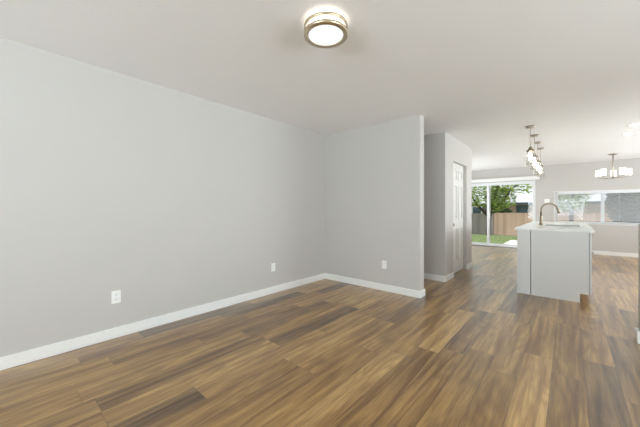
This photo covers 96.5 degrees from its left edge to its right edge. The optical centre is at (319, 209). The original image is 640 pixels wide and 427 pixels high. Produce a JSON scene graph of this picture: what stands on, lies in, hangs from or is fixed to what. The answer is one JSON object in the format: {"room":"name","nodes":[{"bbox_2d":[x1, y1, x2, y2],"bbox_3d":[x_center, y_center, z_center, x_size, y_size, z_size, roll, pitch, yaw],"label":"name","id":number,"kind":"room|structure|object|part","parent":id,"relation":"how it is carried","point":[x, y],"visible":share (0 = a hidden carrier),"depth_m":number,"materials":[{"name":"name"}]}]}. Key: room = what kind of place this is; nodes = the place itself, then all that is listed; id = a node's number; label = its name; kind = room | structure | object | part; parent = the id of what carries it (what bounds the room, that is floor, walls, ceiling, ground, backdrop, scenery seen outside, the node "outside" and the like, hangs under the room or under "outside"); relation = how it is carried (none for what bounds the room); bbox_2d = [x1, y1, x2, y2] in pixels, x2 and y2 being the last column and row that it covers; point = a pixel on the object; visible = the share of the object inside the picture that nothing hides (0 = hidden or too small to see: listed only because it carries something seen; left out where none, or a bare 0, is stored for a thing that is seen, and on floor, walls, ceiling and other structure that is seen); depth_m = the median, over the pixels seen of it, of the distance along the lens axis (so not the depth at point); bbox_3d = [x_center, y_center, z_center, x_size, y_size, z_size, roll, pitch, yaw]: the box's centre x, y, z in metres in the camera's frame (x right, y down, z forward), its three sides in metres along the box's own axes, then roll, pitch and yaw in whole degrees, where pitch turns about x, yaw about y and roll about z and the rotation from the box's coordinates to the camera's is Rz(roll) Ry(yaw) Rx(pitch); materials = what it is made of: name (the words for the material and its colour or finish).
{"room":"empty living room","nodes":[
{"label":"empty living room","id":0,"kind":"room"},
{"bbox_2d":[0,37,324,356],"bbox_3d":[-0.052,-0.043,4.836,0.150,2.440,13.925,0,0,41],"label":"wall","id":1,"kind":"structure","parent":0,"point":[171,200],"depth_m":2.71,"materials":[{"name":"grey paint"}]},
{"bbox_2d":[111,290,120,303],"bbox_3d":[-1.872,0.802,2.625,0.010,0.116,0.072,0,0,41],"label":"wall outlet","id":2,"kind":"object","parent":1,"relation":"attached to","point":[115,295],"visible":1,"depth_m":2.62,"materials":[{"name":"white plastic"}]},
{"bbox_2d":[0,273,324,370],"bbox_3d":[-2.191,1.129,2.255,0.014,0.095,6.924,0,0,41],"label":"baseboard","id":3,"kind":"structure","parent":1,"relation":"attached to","point":[28,356],"depth_m":2.71,"materials":[{"name":"white paint"}]},
{"bbox_2d":[271,263,274,271],"bbox_3d":[-0.657,0.812,4.020,0.010,0.116,0.072,0,0,41],"label":"wall outlet","id":4,"kind":"object","parent":1,"relation":"attached to","point":[272,264],"visible":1,"depth_m":4.01,"materials":[{"name":"white plastic"}]},
{"bbox_2d":[0,245,639,426],"bbox_3d":[2.320,1.227,2.770,6.440,0.100,13.925,0,0,41],"label":"floor","id":5,"kind":"structure","parent":0,"point":[475,350],"depth_m":2.16,"materials":[{"name":"wood"}]},
{"bbox_2d":[517,226,593,302],"bbox_3d":[4.069,0.733,4.907,0.797,0.888,2.975,0,0,41],"label":"kitchen island","id":6,"kind":"object","parent":5,"relation":"on","point":[550,264],"visible":0.79,"depth_m":3.77,"materials":[{"name":"grey paint"}]},
{"bbox_3d":[3.826,0.733,5.119,0.151,0.888,2.975,0,0,41],"label":"panel","id":7,"kind":"part","parent":6,"relation":"part of","materials":[{"name":"grey paint"}]},
{"bbox_2d":[515,221,594,232],"bbox_3d":[4.061,0.273,4.922,0.820,0.031,3.042,0,0,41],"label":"island countertop","id":8,"kind":"structure","parent":6,"relation":"on","point":[582,227],"depth_m":4.09,"materials":[{"name":"white stone"}]},
{"bbox_2d":[539,203,560,224],"bbox_3d":[3.851,0.072,4.788,0.287,0.370,0.136,0,0,41],"label":"kitchen faucet","id":9,"kind":"object","parent":8,"relation":"on","point":[557,208],"visible":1,"depth_m":4.81,"materials":[{"name":"metal"}]},
{"bbox_3d":[3.560,0.404,3.775,0.019,0.218,0.587,0,0,41],"label":"drawer","id":10,"kind":"part","parent":6,"relation":"part of","materials":[{"name":"grey paint"}]},
{"bbox_3d":[3.560,0.645,3.775,0.019,0.256,0.587,0,0,41],"label":"drawer","id":11,"kind":"part","parent":6,"relation":"part of","materials":[{"name":"grey paint"}]},
{"bbox_3d":[3.560,0.918,3.775,0.019,0.282,0.587,0,0,41],"label":"drawer","id":12,"kind":"part","parent":6,"relation":"part of","materials":[{"name":"grey paint"}]},
{"bbox_2d":[0,0,639,170],"bbox_3d":[2.320,-1.338,2.770,7.140,0.150,14.625,0,0,41],"label":"ceiling","id":13,"kind":"structure","parent":0,"point":[479,73],"depth_m":2.42,"materials":[{"name":"white paint"}]},
{"bbox_2d":[304,11,347,47],"bbox_3d":[0.039,-1.216,1.925,0.294,0.094,0.294,0,0,41],"label":"ceiling light","id":14,"kind":"object","parent":13,"relation":"attached to","point":[326,30],"visible":1,"depth_m":1.87,"materials":[{"name":"brushed nickel"},{"name":"frosted white glass"}]},
{"bbox_2d":[308,25,342,44],"bbox_3d":[0.039,-1.173,1.925,0.236,0.004,0.236,0,0,41],"label":"diffuser","id":15,"kind":"object","parent":14,"relation":"attached to","point":[317,34],"depth_m":1.92,"materials":[{"name":"white glass"}]},
{"bbox_2d":[526,125,534,160],"bbox_3d":[3.188,-0.968,4.331,0.124,0.590,0.124,0,0,41],"label":"pendant light","id":16,"kind":"object","parent":13,"relation":"hanging from","point":[530,150],"visible":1,"depth_m":4.32,"materials":[{"name":"silver metal"}]},
{"bbox_2d":[531,134,538,165],"bbox_3d":[3.637,-0.968,4.846,0.124,0.590,0.124,0,0,41],"label":"pendant light","id":17,"kind":"object","parent":13,"relation":"hanging from","point":[534,156],"visible":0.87,"depth_m":4.83,"materials":[{"name":"white"}]},
{"bbox_2d":[535,142,540,169],"bbox_3d":[4.086,-0.968,5.362,0.124,0.590,0.124,0,0,41],"label":"pendant light","id":18,"kind":"object","parent":13,"relation":"hanging from","point":[537,160],"visible":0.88,"depth_m":5.35,"materials":[{"name":"white glass"}]},
{"bbox_2d":[537,148,543,173],"bbox_3d":[4.535,-0.968,5.877,0.124,0.590,0.124,0,0,41],"label":"pendant light","id":19,"kind":"object","parent":13,"relation":"hanging from","point":[540,149],"visible":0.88,"depth_m":5.86,"materials":[{"name":"white"}]},
{"bbox_2d":[595,153,631,178],"bbox_3d":[6.657,-0.978,6.484,0.585,0.570,0.576,0,0,41],"label":"chandelier","id":20,"kind":"object","parent":13,"relation":"hanging from","point":[623,170],"visible":1,"depth_m":6.43,"materials":[{"name":"white glass"}]},
{"bbox_3d":[6.532,-0.839,6.707,0.102,0.148,0.102,0,0,41],"label":"lamp shade","id":21,"kind":"part","parent":20,"relation":"part of","materials":[{"name":"white glass"}]},
{"bbox_3d":[6.387,-0.839,6.445,0.102,0.148,0.102,0,0,41],"label":"lamp shade","id":22,"kind":"part","parent":20,"relation":"part of","materials":[{"name":"white glass"}]},
{"bbox_3d":[6.640,-0.990,6.477,0.022,0.494,0.022,0,0,41],"label":"stem","id":23,"kind":"part","parent":20,"relation":"part of","materials":[{"name":"silver metal"}]},
{"bbox_3d":[6.593,-0.839,6.226,0.102,0.148,0.102,0,0,41],"label":"lamp shade","id":24,"kind":"part","parent":20,"relation":"part of","materials":[{"name":"white glass"}]},
{"bbox_3d":[6.864,-0.839,6.354,0.102,0.148,0.102,0,0,41],"label":"lamp shade","id":25,"kind":"part","parent":20,"relation":"part of","materials":[{"name":"white glass"}]},
{"bbox_2d":[325,115,423,290],"bbox_3d":[0.754,-0.043,4.394,1.646,2.440,0.142,0,0,41],"label":"wall partition","id":26,"kind":"structure","parent":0,"point":[374,174],"depth_m":4.22,"materials":[{"name":"grey paint"}]},
{"bbox_2d":[325,273,424,297],"bbox_3d":[0.759,1.129,4.389,1.660,0.095,0.170,0,0,41],"label":"baseboard","id":27,"kind":"structure","parent":26,"relation":"attached to","point":[399,290],"depth_m":4.19,"materials":[{"name":"white paint"}]},
{"bbox_2d":[382,260,385,268],"bbox_3d":[0.929,0.799,4.141,0.072,0.116,0.010,0,0,41],"label":"wall outlet","id":28,"kind":"object","parent":26,"relation":"attached to","point":[383,262],"visible":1,"depth_m":4.14,"materials":[{"name":"white plastic"}]},
{"bbox_2d":[424,132,471,275],"bbox_3d":[1.972,-0.043,5.808,1.625,2.440,1.665,0,0,41],"label":"wall","id":29,"kind":"structure","parent":0,"point":[440,149],"depth_m":4.78,"materials":[{"name":"grey paint"}]},
{"bbox_2d":[424,262,471,281],"bbox_3d":[1.977,1.129,5.803,1.639,0.095,1.693,0,0,41],"label":"baseboard","id":30,"kind":"structure","parent":29,"relation":"attached to","point":[448,277],"depth_m":4.77,"materials":[{"name":"white paint"}]},
{"bbox_2d":[453,163,462,272],"bbox_3d":[2.564,0.158,5.321,0.099,2.014,0.849,0,0,41],"label":"door","id":31,"kind":"structure","parent":29,"relation":"in","point":[457,169],"depth_m":5.36,"materials":[{"name":"white paint"}]},
{"bbox_3d":[2.441,-0.643,5.189,0.016,0.180,0.260,0,0,41],"label":"panel","id":32,"kind":"part","parent":31,"relation":"part of","materials":[{"name":"white paint"}]},
{"bbox_3d":[2.441,-0.133,5.189,0.016,0.620,0.260,0,0,41],"label":"panel","id":33,"kind":"part","parent":31,"relation":"part of","materials":[{"name":"white paint"}]},
{"bbox_3d":[2.441,0.642,5.189,0.016,0.590,0.260,0,0,41],"label":"panel","id":34,"kind":"part","parent":31,"relation":"part of","materials":[{"name":"white paint"}]},
{"bbox_3d":[2.678,-0.643,5.460,0.016,0.180,0.260,0,0,41],"label":"panel","id":35,"kind":"part","parent":31,"relation":"part of","materials":[{"name":"white paint"}]},
{"bbox_3d":[2.678,-0.133,5.460,0.016,0.620,0.260,0,0,41],"label":"panel","id":36,"kind":"part","parent":31,"relation":"part of","materials":[{"name":"white paint"}]},
{"bbox_3d":[2.678,0.642,5.460,0.016,0.590,0.260,0,0,41],"label":"panel","id":37,"kind":"part","parent":31,"relation":"part of","materials":[{"name":"white paint"}]},
{"bbox_2d":[453,161,466,268],"bbox_3d":[2.555,0.162,5.329,0.114,2.030,0.857,0,0,41],"label":"trim","id":38,"kind":"structure","parent":29,"relation":"attached to","point":[464,166],"depth_m":5.62,"materials":[{"name":"white paint"}]},
{"bbox_2d":[472,158,639,253],"bbox_3d":[6.843,-0.043,7.964,6.140,2.440,0.150,0,0,41],"label":"wall","id":39,"kind":"structure","parent":0,"point":[572,176],"depth_m":7.60,"materials":[{"name":"grey paint"}]},
{"bbox_2d":[472,244,513,247],"bbox_3d":[5.404,1.167,9.125,2.365,0.020,0.030,0,0,41],"label":"trim","id":40,"kind":"structure","parent":39,"relation":"attached to","point":[472,244],"depth_m":9.00,"materials":[{"name":"white wood"}]},
{"bbox_2d":[472,180,534,247],"bbox_3d":[5.440,0.162,9.166,2.365,2.030,0.120,0,0,41],"label":"door","id":41,"kind":"structure","parent":39,"relation":"in","point":[488,185],"depth_m":9.06,"materials":[{"name":"white plastic"}]},
{"bbox_3d":[5.036,0.165,9.554,1.146,1.935,0.035,0,0,41],"label":"sash","id":42,"kind":"part","parent":41,"relation":"part of","materials":[{"name":"white plastic"}]},
{"bbox_2d":[472,176,539,182],"bbox_3d":[5.395,-0.920,9.062,2.493,0.105,0.094,0,0,41],"label":"blind valance","id":43,"kind":"object","parent":39,"relation":"attached to","point":[526,177],"visible":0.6,"depth_m":8.72,"materials":[{"name":"white paint"}]},
{"bbox_2d":[555,190,637,224],"bbox_3d":[7.404,-0.053,7.489,1.930,0.860,0.070,0,0,41],"label":"window","id":44,"kind":"structure","parent":39,"relation":"in","point":[556,193],"depth_m":7.48,"materials":[{"name":"white plastic"}]},
{"bbox_2d":[558,190,639,223],"bbox_3d":[7.362,-0.066,7.441,1.790,0.826,0.040,0,0,41],"label":"window blind","id":45,"kind":"object","parent":44,"relation":"attached to","point":[629,206],"visible":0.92,"depth_m":7.38,"materials":[{"name":"white plastic"}]},
{"bbox_3d":[7.362,0.337,7.441,1.790,0.020,0.034,0,0,41],"label":"rail","id":46,"kind":"part","parent":45,"relation":"part of","materials":[{"name":"white plastic"}]},
{"bbox_3d":[7.362,-0.459,7.441,1.790,0.041,0.040,0,0,41],"label":"head rail","id":47,"kind":"part","parent":45,"relation":"part of","materials":[{"name":"white plastic"}]},
{"bbox_3d":[7.576,-0.058,7.230,0.003,0.790,0.003,0,0,26],"label":"ladder cord","id":48,"kind":"part","parent":45,"relation":"part of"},
{"bbox_2d":[554,189,639,225],"bbox_3d":[7.362,-0.053,7.441,1.970,0.900,0.058,0,0,41],"label":"trim","id":49,"kind":"structure","parent":39,"relation":"attached to","point":[624,189],"depth_m":7.47,"materials":[{"name":"white paint"}]},
{"bbox_2d":[592,250,637,256],"bbox_3d":[7.719,1.129,7.093,3.675,0.095,0.014,0,0,41],"label":"baseboard","id":50,"kind":"structure","parent":39,"relation":"attached to","point":[595,252],"depth_m":7.26,"materials":[{"name":"white paint"}]},
{"bbox_2d":[638,223,639,329],"bbox_3d":[3.813,0.652,1.730,2.521,1.050,0.142,0,0,41],"label":"wall","id":51,"kind":"structure","parent":0,"point":[638,223],"depth_m":2.58,"materials":[{"name":"grey paint"}]},
{"bbox_2d":[634,327,639,343],"bbox_3d":[3.799,1.129,1.733,2.547,0.095,0.156,0,0,41],"label":"baseboard","id":52,"kind":"structure","parent":51,"relation":"attached to","point":[636,330],"depth_m":2.54,"materials":[{"name":"white paint"}]},
{"label":"outside","id":53,"kind":"structure","parent":0,"visible":0},
{"bbox_2d":[472,234,516,243],"bbox_3d":[17.175,1.588,21.244,30.000,0.528,33.400,0,0,41],"label":"lawn","id":54,"kind":"structure","parent":53,"point":[481,235],"depth_m":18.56,"materials":[{"name":"plant"}]},
{"bbox_2d":[472,213,493,233],"bbox_3d":[9.359,1.107,23.781,8.880,1.660,0.160,0,0,41],"label":"wooden fence","id":55,"kind":"object","parent":54,"relation":"on","point":[479,221],"visible":0.09,"depth_m":21.37,"materials":[{"name":"grey wood"}]},
{"bbox_2d":[472,187,498,213],"bbox_3d":[15.456,-0.193,32.289,7.700,4.340,8.000,0,0,41],"label":"neighbor house","id":56,"kind":"structure","parent":54,"relation":"on","point":[475,209],"depth_m":27.87,"materials":[{"name":"grey"}]},
{"bbox_3d":[15.262,0.077,27.803,0.740,0.640,0.019,0,0,41],"label":"pane","id":57,"kind":"part","parent":56,"relation":"part of","materials":[{"name":"clear glass"}]},
{"bbox_2d":[485,198,511,213],"bbox_3d":[13.735,0.525,22.002,2.009,2.904,1.352,0,0,41],"label":"evergreen shrub","id":58,"kind":"object","parent":54,"relation":"on","point":[506,210],"visible":0.14,"depth_m":21.58,"materials":[{"name":"green plant"}]},
{"bbox_2d":[472,184,531,235],"bbox_3d":[11.584,-0.641,19.582,6.869,5.120,3.000,0,0,41],"label":"leafy tree","id":59,"kind":"object","parent":54,"relation":"on","point":[505,190],"visible":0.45,"depth_m":19.06,"materials":[{"name":"green plant"}]},
{"bbox_2d":[501,184,613,221],"bbox_3d":[24.113,-0.548,21.673,16.900,4.850,8.540,0,0,41],"label":"neighbor house","id":60,"kind":"structure","parent":54,"relation":"on","point":[523,204],"depth_m":23.02,"materials":[{"name":"beige brick"}]},
{"bbox_3d":[16.364,0.052,23.130,0.680,0.630,0.019,0,0,41],"label":"pane","id":61,"kind":"part","parent":60,"relation":"part of","materials":[{"name":"clear glass"}]},
{"bbox_2d":[494,213,626,235],"bbox_3d":[18.039,1.077,16.222,14.100,1.720,0.160,0,0,41],"label":"wooden fence","id":62,"kind":"object","parent":54,"relation":"on","point":[504,223],"visible":0.39,"depth_m":19.98,"materials":[{"name":"beige wood"}]},
{"bbox_2d":[558,194,589,220],"bbox_3d":[13.461,0.017,15.455,2.724,3.720,1.916,0,0,41],"label":"tree","id":63,"kind":"object","parent":54,"relation":"on","point":[571,204],"visible":0.18,"depth_m":15.17,"materials":[{"name":"green plant"}]},
{"bbox_2d":[605,193,639,222],"bbox_3d":[15.467,-0.152,13.725,2.650,4.058,2.179,0,0,41],"label":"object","id":64,"kind":"object","parent":54,"relation":"on","point":[610,197],"visible":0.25,"depth_m":14.06,"materials":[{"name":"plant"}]},
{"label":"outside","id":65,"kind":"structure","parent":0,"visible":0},
{"bbox_2d":[504,240,516,244],"bbox_3d":[8.799,1.377,8.847,5.350,0.200,3.700,0,0,41],"label":"patio","id":66,"kind":"structure","parent":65,"point":[511,242],"depth_m":11.07,"materials":[{"name":"concrete"}]}
]}

